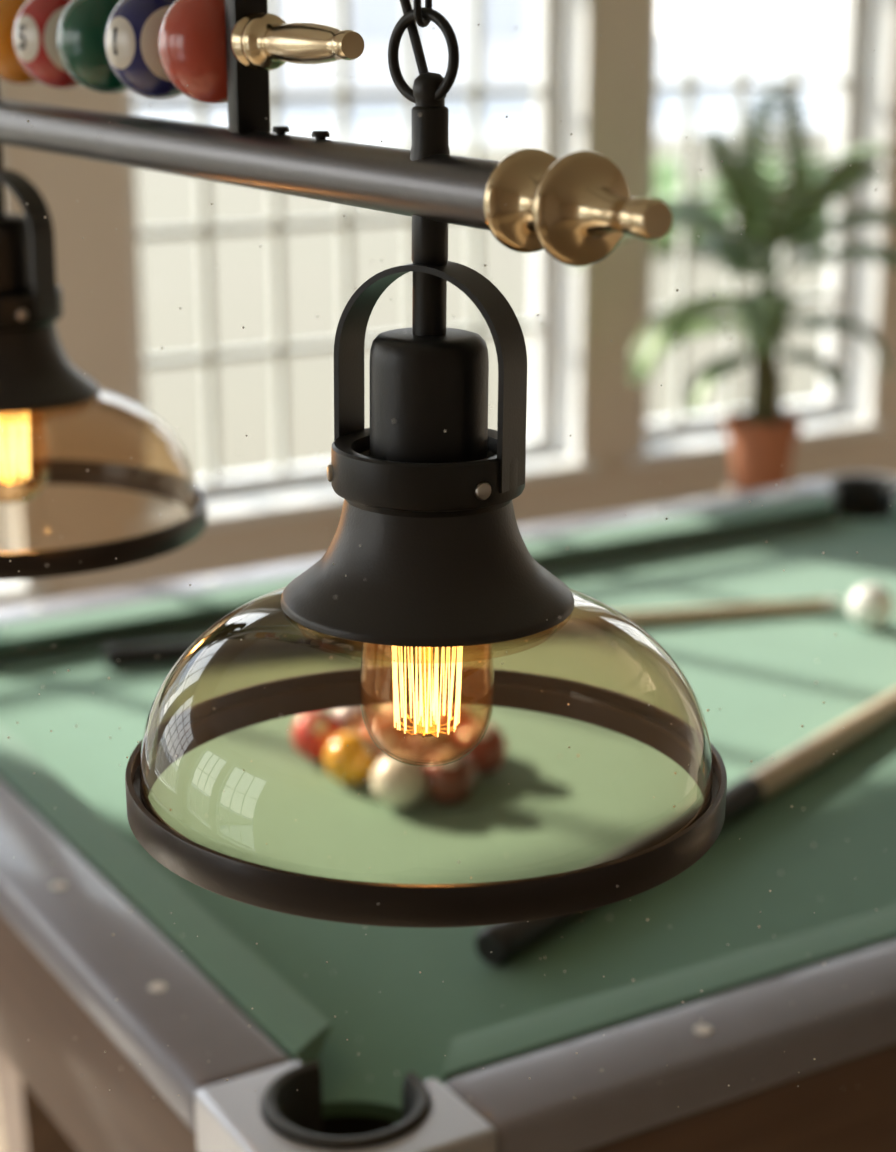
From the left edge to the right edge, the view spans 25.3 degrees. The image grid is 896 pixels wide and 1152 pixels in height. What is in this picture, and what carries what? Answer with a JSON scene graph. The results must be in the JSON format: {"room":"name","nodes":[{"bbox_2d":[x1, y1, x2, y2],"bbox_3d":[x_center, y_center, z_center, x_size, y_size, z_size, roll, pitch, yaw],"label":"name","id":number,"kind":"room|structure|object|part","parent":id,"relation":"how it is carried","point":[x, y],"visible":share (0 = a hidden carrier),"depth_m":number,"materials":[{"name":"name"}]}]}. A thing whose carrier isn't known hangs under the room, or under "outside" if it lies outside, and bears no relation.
{"room":"games hall","nodes":[
{"label":"games hall","id":0,"kind":"room"},
{"bbox_2d":[0,1122,3,1151],"bbox_3d":[1.101,1.295,1.195,7.640,0.050,7.360,-9,19,-30],"label":"floor","id":1,"kind":"structure","parent":0,"point":[1,1139],"depth_m":2.83,"materials":[{"name":"beige"}]},
{"bbox_2d":[0,472,895,1151],"bbox_3d":[0.294,0.501,2.372,1.732,0.824,1.359,-9,19,-30],"label":"pool table","id":2,"kind":"object","parent":1,"relation":"on","point":[64,971],"visible":0.91,"depth_m":1.79,"materials":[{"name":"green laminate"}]},
{"bbox_3d":[-0.491,0.573,2.454,0.130,0.640,0.130,-9,19,-30],"label":"leg","id":3,"kind":"part","parent":2,"relation":"part of","materials":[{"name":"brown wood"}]},
{"bbox_3d":[-0.412,0.251,1.858,0.082,0.045,1.047,-9,19,-30],"label":"rail","id":4,"kind":"part","parent":2,"relation":"part of","materials":[{"name":"grey laminate"}]},
{"bbox_2d":[0,725,332,1063],"bbox_3d":[-0.356,0.238,1.890,0.051,0.040,1.035,-9,19,-30],"label":"cushion","id":5,"kind":"object","parent":2,"relation":"on","point":[280,1019],"depth_m":1.67,"materials":[{"name":"green fabric"}]},
{"bbox_2d":[292,710,343,760],"bbox_3d":[-0.137,0.167,2.103,0.055,0.055,0.055,0,16,0],"label":"ball","id":6,"kind":"object","parent":2,"relation":"on","point":[312,732],"visible":0.78,"depth_m":2.08,"materials":[{"name":"plastic"}]},
{"bbox_2d":[324,731,377,784],"bbox_3d":[-0.099,0.185,2.039,0.055,0.055,0.055,0,16,0],"label":"ball","id":7,"kind":"object","parent":2,"relation":"on","point":[354,760],"visible":0.98,"depth_m":2.02,"materials":[{"name":"plastic"}]},
{"bbox_2d":[332,704,379,731],"bbox_3d":[-0.099,0.156,2.140,0.055,0.055,0.055,0,16,0],"label":"ball","id":8,"kind":"object","parent":2,"relation":"on","point":[351,718],"visible":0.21,"depth_m":2.12,"materials":[{"name":"plastic"}]},
{"bbox_2d":[322,1116,397,1136],"bbox_3d":[-0.070,0.481,1.415,0.162,0.143,0.162,-9,19,-30],"label":"cup","id":9,"kind":"object","parent":2,"relation":"on","point":[339,1126],"depth_m":1.46,"materials":[{"name":"black"}]},
{"bbox_2d":[360,717,408,761],"bbox_3d":[-0.068,0.174,2.077,0.055,0.055,0.055,0,16,0],"label":"ball","id":10,"kind":"object","parent":2,"relation":"on","point":[392,739],"visible":0.52,"depth_m":2.06,"materials":[{"name":"plastic"}]},
{"bbox_2d":[371,753,425,808],"bbox_3d":[-0.049,0.203,1.979,0.055,0.055,0.055,0,16,0],"label":"ball","id":11,"kind":"object","parent":2,"relation":"on","point":[396,784],"visible":0.94,"depth_m":1.96,"materials":[{"name":"plastic"}]},
{"bbox_2d":[380,703,421,737],"bbox_3d":[-0.047,0.156,2.140,0.055,0.055,0.055,0,16,0],"label":"ball","id":12,"kind":"object","parent":2,"relation":"on","point":[387,711],"visible":0.12,"depth_m":2.12,"materials":[{"name":"plastic"}]},
{"bbox_3d":[-0.034,-0.017,2.790,1.420,0.045,0.082,-9,19,-30],"label":"rail","id":13,"kind":"part","parent":2,"relation":"part of","materials":[{"name":"grey laminate"}]},
{"bbox_2d":[0,492,831,656],"bbox_3d":[-0.001,-0.005,2.735,1.408,0.040,0.051,-9,19,-30],"label":"cushion","id":14,"kind":"object","parent":2,"relation":"on","point":[87,631],"depth_m":2.78,"materials":[{"name":"green fabric"}]},
{"bbox_2d":[405,727,457,764],"bbox_3d":[-0.016,0.181,2.055,0.055,0.055,0.055,0,16,0],"label":"ball","id":15,"kind":"object","parent":2,"relation":"on","point":[418,747],"visible":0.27,"depth_m":2.03,"materials":[{"name":"plastic"}]},
{"bbox_2d":[423,749,476,804],"bbox_3d":[0.001,0.200,1.989,0.055,0.055,0.055,0,16,0],"label":"ball","id":16,"kind":"object","parent":2,"relation":"on","point":[452,783],"visible":0.94,"depth_m":1.97,"materials":[{"name":"plastic"}]},
{"bbox_2d":[432,703,476,738],"bbox_3d":[0.004,0.161,2.123,0.055,0.055,0.055,0,16,0],"label":"ball","id":17,"kind":"object","parent":2,"relation":"on","point":[467,716],"visible":0.21,"depth_m":2.10,"materials":[{"name":"plastic"}]},
{"bbox_2d":[105,597,839,667],"bbox_3d":[0.052,0.066,2.511,0.956,0.027,0.027,-4,16,-14],"label":"pool cue","id":18,"kind":"object","parent":2,"relation":"on","point":[129,655],"visible":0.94,"depth_m":2.45,"materials":[{"name":"black"}]},
{"bbox_2d":[456,721,507,774],"bbox_3d":[0.034,0.178,2.066,0.055,0.055,0.055,0,16,0],"label":"ball","id":19,"kind":"object","parent":2,"relation":"on","point":[490,753],"visible":0.8,"depth_m":2.05,"materials":[{"name":"plastic"}]},
{"bbox_3d":[0.621,0.285,1.741,1.420,0.045,0.082,-9,19,-30],"label":"rail","id":20,"kind":"part","parent":2,"relation":"part of","materials":[{"name":"grey laminate"}]},
{"bbox_2d":[444,905,895,1084],"bbox_3d":[0.588,0.266,1.794,1.408,0.040,0.051,-9,19,-30],"label":"cushion","id":21,"kind":"object","parent":2,"relation":"on","point":[499,1046],"depth_m":1.53,"materials":[{"name":"green fabric"}]},
{"bbox_2d":[475,689,895,965],"bbox_3d":[0.452,0.159,2.179,0.035,0.035,1.380,12,20,36],"label":"pool cue","id":22,"kind":"object","parent":2,"relation":"on","point":[505,942],"visible":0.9,"depth_m":1.96,"materials":[{"name":"black"}]},
{"bbox_2d":[848,583,893,628],"bbox_3d":[0.538,0.038,2.545,0.058,0.058,0.058,0,16,0],"label":"cue ball","id":23,"kind":"object","parent":2,"relation":"on","point":[870,605],"visible":1,"depth_m":2.52,"materials":[{"name":"plastic"}]},
{"bbox_2d":[724,483,741,494],"bbox_3d":[0.685,0.069,4.384,0.188,0.543,0.197,-9,19,-30],"label":"plant stand","id":24,"kind":"object","parent":1,"relation":"on","point":[729,489],"visible":0.15,"depth_m":4.29,"materials":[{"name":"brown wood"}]},
{"bbox_2d":[572,84,895,491],"bbox_3d":[0.688,-0.587,4.169,0.709,0.835,0.630,11,19,34],"label":"potted palm","id":25,"kind":"object","parent":24,"relation":"on","point":[761,437],"visible":0.91,"depth_m":4.17,"materials":[{"name":"plant"}]},
{"bbox_2d":[724,409,801,491],"bbox_3d":[0.670,-0.265,4.278,0.164,0.156,0.164,0,16,0],"label":"pot","id":26,"kind":"object","parent":25,"relation":"attached to","point":[760,441],"depth_m":4.23,"materials":[{"name":"ceramic"}]},
{"bbox_2d":[0,0,895,598],"bbox_3d":[-0.751,-0.903,3.768,7.640,2.750,0.171,-9,19,-30],"label":"wall","id":27,"kind":"structure","parent":0,"point":[96,331],"depth_m":4.15,"materials":[{"name":"beige paint"}]},
{"bbox_2d":[0,80,49,606],"bbox_3d":[-1.486,-0.708,3.344,1.545,1.753,0.205,-9,19,-30],"label":"window","id":28,"kind":"structure","parent":27,"relation":"in","point":[13,516],"depth_m":3.86,"materials":[{"name":"white paint"}]},
{"bbox_3d":[-1.515,-0.729,3.389,1.461,1.710,0.040,-9,19,-30],"label":"frame","id":29,"kind":"part","parent":28,"relation":"part of","materials":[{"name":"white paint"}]},
{"bbox_3d":[-1.486,0.120,3.583,1.545,0.030,0.205,-9,19,-30],"label":"sill","id":30,"kind":"part","parent":28,"relation":"part of","materials":[{"name":"white paint"}]},
{"bbox_2d":[125,0,600,536],"bbox_3d":[-0.187,-0.969,4.081,1.118,1.658,0.205,-9,19,-30],"label":"window","id":31,"kind":"structure","parent":27,"relation":"in","point":[561,88],"depth_m":4.24,"materials":[{"name":"white paint"}]},
{"bbox_3d":[-0.187,-0.187,4.306,1.118,0.030,0.205,-9,19,-30],"label":"sill","id":32,"kind":"part","parent":31,"relation":"part of","materials":[{"name":"white paint"}]},
{"bbox_2d":[631,0,895,468],"bbox_3d":[0.712,-1.119,4.600,0.768,1.658,0.205,-9,19,-30],"label":"window","id":33,"kind":"structure","parent":27,"relation":"in","point":[864,105],"depth_m":4.77,"materials":[{"name":"white paint"}]},
{"bbox_3d":[0.712,-0.337,4.825,0.768,0.030,0.205,-9,19,-30],"label":"sill","id":34,"kind":"part","parent":33,"relation":"part of","materials":[{"name":"white paint"}]},
{"bbox_2d":[2,24,893,1106],"bbox_3d":[-0.009,0.084,1.037,0.539,0.714,0.546,0,16,0],"label":"dust motes","id":35,"kind":"object","parent":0,"point":[875,189],"visible":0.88,"depth_m":0.95,"materials":[{"name":"white"}]},
{"bbox_3d":[1.101,-1.396,0.420,7.640,0.050,7.360,-9,19,-30],"label":"ceiling","id":36,"kind":"structure","parent":0,"visible":0},
{"bbox_2d":[400,0,428,73],"bbox_3d":[-0.019,-0.806,0.728,0.030,1.229,0.011,6,17,19],"label":"power cord","id":37,"kind":"object","parent":36,"relation":"hanging from","point":[406,6],"visible":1,"depth_m":0.89,"materials":[{"name":"grey plastic"}]},
{"bbox_2d":[388,0,458,102],"bbox_3d":[-0.011,-0.808,0.718,0.110,1.243,0.110,0,16,0],"label":"chain","id":38,"kind":"object","parent":36,"relation":"hanging from","point":[422,16],"visible":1,"depth_m":0.88,"materials":[{"name":"black metal"}]},
{"bbox_2d":[0,0,671,266],"bbox_3d":[-0.314,-0.388,1.369,0.046,0.195,1.531,-9,19,-30],"label":"light bar","id":39,"kind":"object","parent":38,"relation":"hanging from","point":[578,207],"visible":1,"depth_m":0.94,"materials":[{"name":"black metal"}]},
{"bbox_2d":[0,0,38,83],"bbox_3d":[-0.282,-0.357,1.323,0.061,0.061,0.061,0,16,0],"label":"decorative ball","id":40,"kind":"object","parent":39,"relation":"on","point":[11,69],"visible":0.36,"depth_m":1.30,"materials":[{"name":"plastic"}]},
{"bbox_2d":[13,0,81,88],"bbox_3d":[-0.243,-0.338,1.260,0.061,0.061,0.061,0,16,0],"label":"decorative ball","id":41,"kind":"object","parent":39,"relation":"on","point":[36,23],"visible":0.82,"depth_m":1.24,"materials":[{"name":"plastic"}]},
{"bbox_2d":[56,0,128,92],"bbox_3d":[-0.203,-0.320,1.197,0.061,0.061,0.061,0,16,0],"label":"decorative ball","id":42,"kind":"object","parent":39,"relation":"on","point":[81,27],"visible":0.67,"depth_m":1.17,"materials":[{"name":"plastic"}]},
{"bbox_2d":[0,143,207,580],"bbox_3d":[-0.325,-0.172,1.445,0.291,0.284,0.291,-8,18,-27],"label":"pendant lamp","id":43,"kind":"object","parent":39,"relation":"hanging from","point":[37,374],"visible":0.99,"depth_m":1.41,"materials":[{"name":"black metal"}]},
{"bbox_3d":[-0.323,-0.281,1.414,0.017,0.058,0.017,0,16,0],"label":"stem","id":44,"kind":"part","parent":43,"relation":"part of","materials":[{"name":"black metal"}]},
{"bbox_3d":[-0.324,-0.157,1.450,0.140,0.052,0.140,0,16,0],"label":"lamp shade","id":45,"kind":"part","parent":43,"relation":"part of","materials":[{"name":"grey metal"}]},
{"bbox_2d":[104,0,181,97],"bbox_3d":[-0.164,-0.302,1.134,0.061,0.061,0.061,0,16,0],"label":"decorative ball","id":46,"kind":"object","parent":39,"relation":"attached to","point":[132,28],"visible":0.62,"depth_m":1.11,"materials":[{"name":"plastic"}]},
{"bbox_2d":[158,0,227,103],"bbox_3d":[-0.125,-0.284,1.071,0.061,0.061,0.061,0,16,0],"label":"decorative ball","id":47,"kind":"object","parent":39,"relation":"attached to","point":[192,33],"visible":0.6,"depth_m":1.05,"materials":[{"name":"plastic"}]},
{"bbox_3d":[-0.104,-0.303,1.030,0.019,0.146,0.013,-9,19,-30],"label":"upright post","id":48,"kind":"part","parent":39,"relation":"part of","materials":[{"name":"black metal"}]},
{"bbox_2d":[125,215,726,927],"bbox_3d":[-0.010,-0.027,0.943,0.291,0.284,0.291,2,16,5],"label":"pendant lamp","id":49,"kind":"object","parent":39,"relation":"hanging from","point":[443,559],"visible":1,"depth_m":0.91,"materials":[{"name":"black metal"}]},
{"bbox_3d":[-0.009,-0.012,0.947,0.140,0.052,0.140,0,16,0],"label":"lamp shade","id":50,"kind":"part","parent":49,"relation":"part of","materials":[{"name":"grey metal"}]},
{"bbox_3d":[-0.008,-0.136,0.911,0.017,0.058,0.017,0,16,0],"label":"stem","id":51,"kind":"part","parent":49,"relation":"part of","materials":[{"name":"black metal"}]},
{"bbox_3d":[-0.008,-0.203,0.892,0.019,0.042,0.019,-9,19,-30],"label":"hanger stem","id":52,"kind":"part","parent":39,"relation":"part of","materials":[{"name":"black metal"}]},
{"label":"outside","id":53,"kind":"structure","parent":0,"visible":0},
{"bbox_2d":[134,31,838,146],"bbox_3d":[-4.304,-5.516,26.071,140.000,0.470,130.000,-9,19,-30],"label":"sky","id":54,"kind":"structure","parent":53,"point":[716,52],"depth_m":32.83,"materials":[{"name":"white"}]},
{"bbox_2d":[133,0,533,107],"bbox_3d":[-4.054,-11.541,36.026,10.800,5.600,7.800,-9,19,-30],"label":"house","id":55,"kind":"structure","parent":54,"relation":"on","point":[507,51],"depth_m":34.62,"materials":[{"name":"grey stone"}]},
{"bbox_2d":[136,129,833,479],"bbox_3d":[-6.389,-1.228,10.712,60.000,0.230,17.190,-9,19,-30],"label":"patio","id":56,"kind":"structure","parent":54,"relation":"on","point":[169,267],"depth_m":11.23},
{"bbox_2d":[652,153,830,253],"bbox_3d":[1.934,-2.547,14.014,1.704,0.765,1.050,-9,19,-30],"label":"hedge","id":57,"kind":"object","parent":56,"relation":"on","point":[667,170],"visible":0.11,"depth_m":13.69,"materials":[{"name":"green plant"}]}
]}

